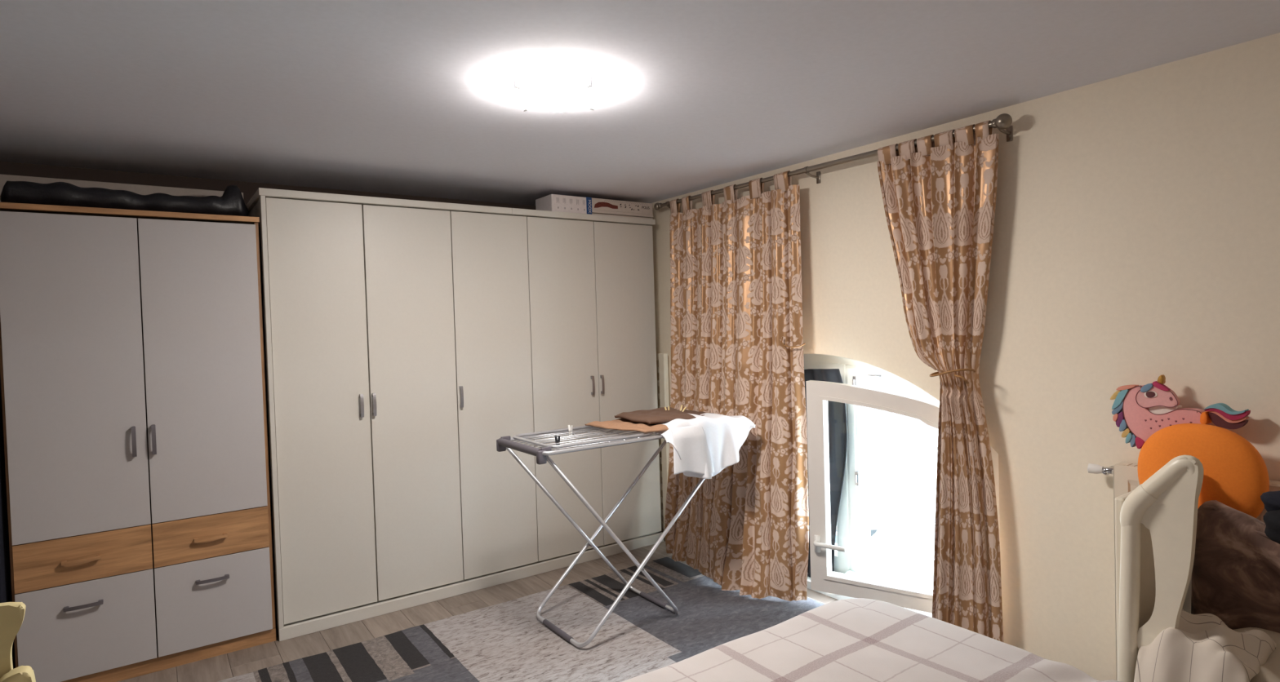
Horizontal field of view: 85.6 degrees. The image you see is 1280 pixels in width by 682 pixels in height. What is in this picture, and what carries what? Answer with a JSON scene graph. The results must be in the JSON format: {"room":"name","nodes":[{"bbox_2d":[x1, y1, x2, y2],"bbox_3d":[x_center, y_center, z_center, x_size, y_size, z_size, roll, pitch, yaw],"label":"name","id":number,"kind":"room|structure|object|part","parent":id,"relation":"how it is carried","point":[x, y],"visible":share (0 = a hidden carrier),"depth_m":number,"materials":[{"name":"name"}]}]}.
{"room":"bedroom","nodes":[
{"label":"bedroom","id":0,"kind":"room"},
{"bbox_2d":[0,161,535,657],"bbox_3d":[-1.583,0.301,4.100,4.160,2.344,0.100,-3,2,-35],"label":"wall","id":1,"kind":"structure","parent":0,"point":[248,188],"depth_m":3.41,"materials":[{"name":"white paint"}]},
{"bbox_2d":[12,537,839,681],"bbox_3d":[0.018,1.435,1.928,4.160,0.120,5.500,-3,2,-35],"label":"floor","id":2,"kind":"structure","parent":0,"point":[226,666],"depth_m":3.36,"materials":[{"name":"grey wood"}]},
{"bbox_2d":[0,602,35,681],"bbox_3d":[-1.451,1.012,1.278,0.500,0.845,0.470,-3,2,-35],"label":"chair","id":3,"kind":"object","parent":2,"relation":"on","point":[11,614],"visible":1,"depth_m":1.55,"materials":[{"name":"yellow paint"}]},
{"bbox_3d":[-1.597,0.762,1.447,0.477,0.345,0.025,-3,2,-35],"label":"backrest","id":4,"kind":"part","parent":3,"relation":"part of","materials":[{"name":"yellow paint"}]},
{"bbox_2d":[0,202,275,681],"bbox_3d":[-2.237,0.431,3.139,0.910,1.967,0.586,-3,2,-35],"label":"wardrobe","id":5,"kind":"object","parent":2,"relation":"on","point":[132,359],"visible":1,"depth_m":2.89,"materials":[{"name":"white wood"}]},
{"bbox_3d":[-2.278,0.139,2.797,0.440,1.294,0.018,-3,2,-35],"label":"door","id":6,"kind":"part","parent":5,"relation":"part of","materials":[{"name":"white laminate"}]},
{"bbox_3d":[-2.252,0.884,2.787,0.125,0.015,0.030,-3,2,-35],"label":"handle","id":7,"kind":"part","parent":5,"relation":"part of","materials":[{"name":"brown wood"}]},
{"bbox_3d":[-2.256,0.881,2.814,0.440,0.187,0.018,-3,2,-35],"label":"drawer","id":8,"kind":"part","parent":5,"relation":"part of","materials":[{"name":"brown wood"}]},
{"bbox_3d":[-2.247,1.069,2.791,0.125,0.015,0.030,-3,2,-35],"label":"handle","id":9,"kind":"part","parent":5,"relation":"part of","materials":[{"name":"grey metal"}]},
{"bbox_3d":[-2.247,1.168,2.821,0.440,0.382,0.018,-3,2,-35],"label":"drawer","id":10,"kind":"part","parent":5,"relation":"part of","materials":[{"name":"white laminate"}]},
{"bbox_2d":[0,174,243,202],"bbox_3d":[-2.420,-0.642,3.256,0.960,0.182,0.100,-3,2,-35],"label":"carton","id":11,"kind":"object","parent":5,"relation":"on","point":[136,188],"visible":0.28,"depth_m":3.21,"materials":[{"name":"grey cardboard"}]},
{"bbox_2d":[0,181,248,216],"bbox_3d":[-2.223,-0.635,3.040,0.860,0.164,0.238,-3,2,-35],"label":"holdall","id":12,"kind":"object","parent":5,"relation":"on","point":[232,202],"visible":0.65,"depth_m":2.93,"materials":[{"name":"black fabric"}]},
{"bbox_3d":[-2.113,0.420,2.886,0.015,0.125,0.030,-3,2,-35],"label":"handle","id":13,"kind":"part","parent":5,"relation":"part of","materials":[{"name":"grey metal"}]},
{"bbox_3d":[-2.057,0.417,2.926,0.015,0.125,0.030,-3,2,-35],"label":"handle","id":14,"kind":"part","parent":5,"relation":"part of","materials":[{"name":"grey metal"}]},
{"bbox_3d":[-1.919,0.122,3.053,0.436,1.294,0.018,-3,2,-35],"label":"door","id":15,"kind":"part","parent":5,"relation":"part of","materials":[{"name":"white laminate"}]},
{"bbox_3d":[-1.897,0.865,3.070,0.436,0.187,0.018,-3,2,-35],"label":"drawer","id":16,"kind":"part","parent":5,"relation":"part of","materials":[{"name":"brown wood"}]},
{"bbox_3d":[-1.890,0.867,3.045,0.125,0.015,0.030,-3,2,-35],"label":"handle","id":17,"kind":"part","parent":5,"relation":"part of","materials":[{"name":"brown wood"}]},
{"bbox_3d":[-1.885,1.052,3.050,0.125,0.015,0.030,-3,2,-35],"label":"handle","id":18,"kind":"part","parent":5,"relation":"part of","materials":[{"name":"grey metal"}]},
{"bbox_3d":[-1.888,1.152,3.077,0.436,0.382,0.018,-3,2,-35],"label":"drawer","id":19,"kind":"part","parent":5,"relation":"part of","materials":[{"name":"white laminate"}]},
{"bbox_2d":[245,187,663,641],"bbox_3d":[-0.964,0.305,4.082,2.262,2.100,0.608,-3,2,-35],"label":"wardrobe","id":20,"kind":"object","parent":2,"relation":"on","point":[403,339],"visible":0.98,"depth_m":3.66,"materials":[{"name":"beige laminate"}]},
{"bbox_3d":[-1.711,0.336,3.209,0.020,2.008,0.042,-3,2,-35],"label":"trim","id":21,"kind":"part","parent":20,"relation":"part of","materials":[{"name":"beige laminate"}]},
{"bbox_3d":[-1.532,0.325,3.348,0.424,1.996,0.020,-3,2,-35],"label":"door","id":22,"kind":"part","parent":20,"relation":"part of","materials":[{"name":"beige laminate"}]},
{"bbox_3d":[-1.380,0.321,3.428,0.015,0.115,0.026,-3,2,-35],"label":"handle","id":23,"kind":"part","parent":20,"relation":"part of","materials":[{"name":"metal"}]},
{"bbox_3d":[-1.331,0.318,3.463,0.015,0.115,0.026,-3,2,-35],"label":"handle","id":24,"kind":"part","parent":20,"relation":"part of","materials":[{"name":"metal"}]},
{"bbox_3d":[-1.405,-0.708,3.769,1.258,0.034,0.604,-3,2,-35],"label":"cornice","id":25,"kind":"part","parent":20,"relation":"part of","materials":[{"name":"beige laminate"}]},
{"bbox_3d":[-1.174,0.308,3.603,0.446,1.996,0.020,-3,2,-35],"label":"door","id":26,"kind":"part","parent":20,"relation":"part of","materials":[{"name":"beige laminate"}]},
{"bbox_3d":[-0.963,0.301,3.726,0.015,0.115,0.026,-3,2,-35],"label":"handle","id":27,"kind":"part","parent":20,"relation":"part of","materials":[{"name":"metal"}]},
{"bbox_3d":[-0.807,0.291,3.865,0.446,1.996,0.020,-3,2,-35],"label":"door","id":28,"kind":"part","parent":20,"relation":"part of","materials":[{"name":"beige laminate"}]},
{"bbox_2d":[535,194,591,214],"bbox_3d":[-0.466,-0.818,4.227,0.276,0.107,0.210,-3,2,-35],"label":"carton","id":29,"kind":"object","parent":20,"relation":"on","point":[552,202],"visible":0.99,"depth_m":4.14,"materials":[{"name":"white cardboard"}]},
{"bbox_3d":[-0.441,0.275,4.126,0.446,1.996,0.020,-3,2,-35],"label":"door","id":30,"kind":"part","parent":20,"relation":"part of","materials":[{"name":"beige laminate"}]},
{"bbox_3d":[-0.485,-0.751,4.425,1.004,0.034,0.604,-3,2,-35],"label":"cornice","id":31,"kind":"part","parent":20,"relation":"part of","materials":[{"name":"beige laminate"}]},
{"bbox_3d":[-0.288,0.270,4.207,0.015,0.115,0.026,-3,2,-35],"label":"handle","id":32,"kind":"part","parent":20,"relation":"part of","materials":[{"name":"metal"}]},
{"bbox_3d":[-0.232,0.267,4.247,0.015,0.115,0.026,-3,2,-35],"label":"handle","id":33,"kind":"part","parent":20,"relation":"part of","materials":[{"name":"metal"}]},
{"bbox_2d":[591,209,653,219],"bbox_3d":[-0.200,-0.795,4.498,0.465,0.033,0.336,-3,2,-35],"label":"board","id":34,"kind":"object","parent":20,"relation":"on","point":[593,211],"visible":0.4,"depth_m":4.36,"materials":[{"name":"grey cardboard"}]},
{"bbox_2d":[591,198,653,214],"bbox_3d":[-0.198,-0.850,4.496,0.464,0.074,0.321,-3,2,-35],"label":"flat box","id":35,"kind":"object","parent":34,"relation":"on","point":[597,204],"visible":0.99,"depth_m":4.36,"materials":[{"name":"grey cardboard"}]},
{"bbox_2d":[594,202,617,208],"bbox_3d":[-0.211,-0.841,4.290,0.175,0.041,0.001,-3,2,-35],"label":"picture","id":36,"kind":"object","parent":35,"relation":"attached to","point":[597,205],"depth_m":4.29},
{"bbox_3d":[-0.201,-0.785,4.498,0.463,0.012,0.334,-3,2,-35],"label":"panel","id":37,"kind":"part","parent":34,"relation":"part of","materials":[{"name":"grey cardboard"}]},
{"bbox_3d":[-0.076,0.257,4.386,0.445,1.996,0.020,-3,2,-35],"label":"door","id":38,"kind":"part","parent":20,"relation":"part of","materials":[{"name":"beige laminate"}]},
{"bbox_2d":[217,555,825,681],"bbox_3d":[-0.289,1.356,2.845,2.633,0.012,1.656,-3,2,-35],"label":"rug","id":39,"kind":"object","parent":2,"relation":"on","point":[507,642],"visible":0.64,"depth_m":3.14,"materials":[{"name":"grey fabric"}]},
{"bbox_2d":[496,426,705,648],"bbox_3d":[-0.069,0.877,3.394,1.147,0.904,0.479,-3,2,-35],"label":"drying rack","id":40,"kind":"object","parent":39,"relation":"on","point":[504,443],"visible":0.76,"depth_m":3.21,"materials":[{"name":"silver metal"}]},
{"bbox_2d":[554,435,559,450],"bbox_3d":[-0.365,0.453,3.065,0.026,0.065,0.016,-1,2,37],"label":"peg","id":41,"kind":"object","parent":40,"relation":"attached to","point":[557,440],"visible":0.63,"depth_m":3.06,"materials":[{"name":"black plastic"}]},
{"bbox_2d":[568,425,573,437],"bbox_3d":[-0.335,0.436,3.332,0.026,0.060,0.016,0,2,43],"label":"peg","id":42,"kind":"object","parent":40,"relation":"attached to","point":[570,429],"visible":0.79,"depth_m":3.33,"materials":[{"name":"white plastic"}]},
{"bbox_3d":[-0.270,0.441,3.250,0.555,0.014,0.430,-3,2,-35],"label":"wing frame","id":43,"kind":"part","parent":40,"relation":"part of","materials":[{"name":"silver metal"}]},
{"bbox_3d":[-0.078,0.449,3.386,1.139,0.019,0.479,-3,2,-35],"label":"frame","id":44,"kind":"part","parent":40,"relation":"part of","materials":[{"name":"silver metal"}]},
{"bbox_3d":[-0.223,0.897,3.284,0.707,0.870,0.433,-3,2,-35],"label":"leg frame","id":45,"kind":"part","parent":40,"relation":"part of","materials":[{"name":"silver metal"}]},
{"bbox_2d":[585,417,668,433],"bbox_3d":[0.030,0.404,3.434,0.450,0.028,0.470,-3,2,-35],"label":"garment","id":46,"kind":"object","parent":40,"relation":"on","point":[622,424],"visible":0.52,"depth_m":3.32,"materials":[{"name":"fabric"}]},
{"bbox_2d":[614,407,696,424],"bbox_3d":[0.121,0.370,3.475,0.403,0.031,0.389,-3,2,-35],"label":"garment","id":47,"kind":"object","parent":46,"relation":"on","point":[658,415],"visible":0.98,"depth_m":3.38,"materials":[{"name":"fabric"}]},
{"bbox_2d":[678,409,713,416],"bbox_3d":[0.233,0.392,3.681,0.274,0.021,0.343,-3,2,-35],"label":"trousers","id":48,"kind":"object","parent":40,"relation":"on","point":[686,411],"visible":0.28,"depth_m":3.71,"materials":[{"name":"brown fabric"}]},
{"bbox_2d":[654,413,755,479],"bbox_3d":[0.294,0.512,3.454,0.586,0.294,0.330,-3,2,-35],"label":"cloth","id":49,"kind":"object","parent":40,"relation":"on","point":[704,446],"visible":0.86,"depth_m":3.32,"materials":[{"name":"fabric"}]},
{"bbox_2d":[656,353,669,531],"bbox_3d":[0.027,0.695,4.794,0.036,1.228,0.560,-3,2,-35],"label":"radiator","id":50,"kind":"object","parent":2,"relation":"on","point":[663,370],"visible":0.31,"depth_m":4.57,"materials":[{"name":"white metal"}]},
{"bbox_2d":[1114,455,1203,681],"bbox_3d":[1.835,0.799,1.460,0.627,1.064,1.278,-3,2,-35],"label":"chair","id":51,"kind":"object","parent":2,"relation":"on","point":[1156,522],"visible":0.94,"depth_m":1.73,"materials":[{"name":"beige paint"}]},
{"bbox_3d":[1.266,0.898,1.789,0.048,0.886,0.066,-3,2,-35],"label":"post","id":52,"kind":"part","parent":51,"relation":"part of","materials":[{"name":"beige paint"}]},
{"bbox_3d":[1.308,0.345,1.706,0.047,0.135,0.132,-3,2,-43],"label":"rail","id":53,"kind":"part","parent":51,"relation":"part of","materials":[{"name":"beige paint"}]},
{"bbox_2d":[1191,500,1279,633],"bbox_3d":[1.890,0.681,1.721,0.129,0.426,0.832,-3,2,-35],"label":"velvet cushion","id":54,"kind":"object","parent":51,"relation":"on","point":[1236,571],"visible":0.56,"depth_m":1.94,"materials":[{"name":"brown fabric"}]},
{"bbox_2d":[1260,490,1279,544],"bbox_3d":[1.743,0.471,1.805,0.118,0.148,0.188,-3,2,-35],"label":"bundle","id":55,"kind":"object","parent":54,"relation":"on","point":[1271,500],"visible":1,"depth_m":1.84,"materials":[{"name":"fabric"}]},
{"bbox_2d":[1233,627,1279,681],"bbox_3d":[1.785,0.810,1.433,0.377,0.114,1.145,-3,2,-35],"label":"mattress","id":56,"kind":"object","parent":51,"relation":"on","point":[1269,672],"visible":0.11,"depth_m":1.65,"materials":[{"name":"beige fabric"}]},
{"bbox_2d":[1133,609,1276,681],"bbox_3d":[1.408,0.818,1.725,0.319,0.247,0.222,-3,2,-35],"label":"blanket","id":57,"kind":"object","parent":56,"relation":"on","point":[1202,648],"visible":0.8,"depth_m":1.67,"materials":[{"name":"beige fabric"}]},
{"bbox_3d":[0.375,1.151,1.107,2.010,0.465,1.550,-3,2,-35],"label":"bed","id":58,"kind":"object","parent":2,"relation":"on","visible":0},
{"bbox_2d":[622,598,1122,681],"bbox_3d":[0.368,1.042,1.108,2.132,0.352,1.668,-3,2,-35],"label":"bed cover","id":59,"kind":"object","parent":58,"relation":"on","point":[855,640],"visible":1,"depth_m":1.88,"materials":[{"name":"white fabric"}]},
{"bbox_2d":[0,0,1279,206],"bbox_3d":[-0.053,-0.927,1.873,4.160,0.120,5.500,-3,2,-35],"label":"ceiling","id":60,"kind":"structure","parent":0,"point":[380,96],"depth_m":2.27,"materials":[{"name":"paint"}]},
{"bbox_2d":[486,65,625,112],"bbox_3d":[-0.286,-0.838,2.352,0.351,0.066,0.351,-1,2,40],"label":"ceiling lamp","id":61,"kind":"object","parent":60,"relation":"attached to","point":[549,87],"visible":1,"depth_m":2.28,"materials":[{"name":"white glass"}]},
{"bbox_2d":[651,32,1279,680],"bbox_3d":[1.538,0.232,3.010,0.340,2.344,5.500,-3,2,-35],"label":"wall","id":62,"kind":"structure","parent":0,"point":[1136,233],"depth_m":2.55,"materials":[{"name":"paint"}]},
{"bbox_2d":[653,113,1013,210],"bbox_3d":[0.788,-0.845,3.596,0.120,0.105,2.279,-3,2,-35],"label":"curtain rod","id":63,"kind":"object","parent":62,"relation":"attached to","point":[1002,122],"visible":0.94,"depth_m":3.30,"materials":[{"name":"silver metal"}]},
{"bbox_3d":[0.466,-0.867,3.994,0.023,0.034,1.180,-3,2,-35],"label":"rod","id":64,"kind":"part","parent":63,"relation":"part of","materials":[{"name":"silver metal"}]},
{"bbox_2d":[664,170,808,601],"bbox_3d":[0.438,0.207,3.850,0.383,2.181,1.144,-3,2,-35],"label":"curtain","id":65,"kind":"object","parent":63,"relation":"hanging from","point":[736,334],"visible":0.94,"depth_m":3.73,"materials":[{"name":"brown fabric"}]},
{"bbox_3d":[0.775,0.006,3.521,0.124,0.055,0.050,-1,2,29],"label":"tieback cord","id":66,"kind":"part","parent":65,"relation":"part of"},
{"bbox_3d":[1.092,-0.856,3.117,0.027,0.036,1.005,-3,2,-35],"label":"rod","id":67,"kind":"part","parent":63,"relation":"part of","materials":[{"name":"silver metal"}]},
{"bbox_2d":[876,120,1003,642],"bbox_3d":[1.238,0.207,2.909,0.150,2.156,0.534,-3,2,-37],"label":"curtain","id":68,"kind":"object","parent":63,"relation":"hanging from","point":[939,197],"visible":0.96,"depth_m":2.83,"materials":[{"name":"brown fabric"}]},
{"bbox_3d":[1.286,0.138,2.838,0.145,0.060,0.191,-3,2,-35],"label":"tieback cord","id":69,"kind":"part","parent":68,"relation":"part of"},
{"bbox_2d":[806,566,933,617],"bbox_3d":[1.119,1.330,3.756,0.440,0.120,1.910,-3,2,-35],"label":"trim","id":70,"kind":"structure","parent":62,"relation":"attached to","point":[875,571],"depth_m":3.64,"materials":[{"name":"white"}]},
{"bbox_2d":[844,570,862,577],"bbox_3d":[1.100,1.230,3.534,0.088,0.089,0.143,-3,2,-35],"label":"bottle","id":71,"kind":"object","parent":70,"relation":"on","point":[849,572],"visible":0.12,"depth_m":3.53,"materials":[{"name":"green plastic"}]},
{"bbox_2d":[834,550,933,585],"bbox_3d":[1.312,1.606,4.140,0.500,0.460,6.000,-3,2,-35],"label":"trim","id":72,"kind":"structure","parent":62,"relation":"attached to","point":[923,578],"depth_m":4.09,"materials":[{"name":"concrete"}]},
{"bbox_2d":[835,374,937,577],"bbox_3d":[1.239,0.664,3.841,0.024,1.200,1.910,-3,2,-35],"label":"window grille","id":73,"kind":"object","parent":62,"relation":"in","point":[891,442],"visible":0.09,"depth_m":3.68,"materials":[{"name":"white metal"}]},
{"bbox_2d":[803,354,999,613],"bbox_3d":[0.910,0.673,3.607,0.443,1.213,1.910,-3,2,-35],"label":"window","id":74,"kind":"structure","parent":62,"relation":"in","point":[853,554],"depth_m":3.38,"materials":[{"name":"white plastic"}]},
{"bbox_2d":[804,368,847,577],"bbox_3d":[0.756,0.707,3.946,0.061,1.130,1.027,-3,2,-35],"label":"cloth","id":75,"kind":"object","parent":74,"relation":"hanging from","point":[837,411],"visible":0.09,"depth_m":3.59,"materials":[{"name":"grey fabric"}]},
{"bbox_3d":[0.901,0.992,3.316,0.065,0.080,0.174,-3,2,-35],"label":"lever handle","id":76,"kind":"part","parent":74,"relation":"part of","materials":[{"name":"white plastic"}]},
{"bbox_3d":[1.098,0.215,3.533,0.028,0.070,0.023,-3,2,-35],"label":"striker plate","id":77,"kind":"part","parent":74,"relation":"part of","materials":[{"name":"metal"}]},
{"bbox_3d":[1.113,0.705,3.544,0.028,0.070,0.023,-3,2,-35],"label":"striker plate","id":78,"kind":"part","parent":74,"relation":"part of","materials":[{"name":"metal"}]},
{"bbox_3d":[1.056,0.666,3.710,0.075,1.213,1.910,-3,2,-35],"label":"frame","id":79,"kind":"part","parent":74,"relation":"part of","materials":[{"name":"white plastic"}]},
{"bbox_2d":[1087,462,1279,680],"bbox_3d":[1.949,0.821,2.097,0.092,0.784,1.036,-3,2,-35],"label":"radiator","id":80,"kind":"object","parent":62,"relation":"attached to","point":[1126,480],"visible":0.11,"depth_m":2.40,"materials":[{"name":"metal"}]},
{"bbox_3d":[1.639,0.460,2.484,0.034,0.034,0.043,-3,2,-40],"label":"valve knob","id":81,"kind":"part","parent":80,"relation":"part of","materials":[{"name":"white plastic"}]},
{"bbox_2d":[1110,374,1250,448],"bbox_3d":[1.774,0.240,2.288,0.068,0.256,0.372,-3,2,-35],"label":"cushion","id":82,"kind":"object","parent":80,"relation":"on","point":[1140,411],"visible":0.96,"depth_m":2.31,"materials":[{"name":"fabric"}]},
{"bbox_2d":[1137,423,1269,518],"bbox_3d":[1.755,0.425,2.167,0.112,0.332,0.326,-3,2,-35],"label":"round cushion","id":83,"kind":"object","parent":80,"relation":"on","point":[1236,475],"visible":0.6,"depth_m":2.09,"materials":[{"name":"orange fabric"}]},
{"bbox_3d":[-1.667,0.381,0.724,0.100,2.344,5.300,-3,2,-35],"label":"wall","id":84,"kind":"structure","parent":0,"visible":0},
{"bbox_2d":[0,448,8,603],"bbox_3d":[-2.644,0.453,2.554,0.428,1.935,0.064,-3,2,-35],"label":"drape","id":85,"kind":"object","parent":84,"relation":"hanging from","point":[3,574],"visible":0.46,"depth_m":2.68,"materials":[{"name":"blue fabric"}]},
{"label":"outside","id":86,"kind":"structure","parent":0,"visible":0},
{"bbox_2d":[835,529,934,576],"bbox_3d":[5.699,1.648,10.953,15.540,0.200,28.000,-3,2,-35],"label":"ground","id":87,"kind":"structure","parent":86,"point":[882,537],"depth_m":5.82,"materials":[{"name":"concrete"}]},
{"bbox_2d":[835,373,937,543],"bbox_3d":[1.678,1.070,7.612,1.795,1.350,4.270,-3,2,-35],"label":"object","id":88,"kind":"object","parent":87,"relation":"on","point":[911,464],"visible":0.29,"depth_m":5.71,"materials":[{"name":"white paint"}]},
{"bbox_2d":[866,368,939,404],"bbox_3d":[3.749,0.098,10.174,3.900,3.050,11.400,-3,2,-35],"label":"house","id":89,"kind":"structure","parent":87,"relation":"on","point":[924,395],"depth_m":7.98,"materials":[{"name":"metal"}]}
]}

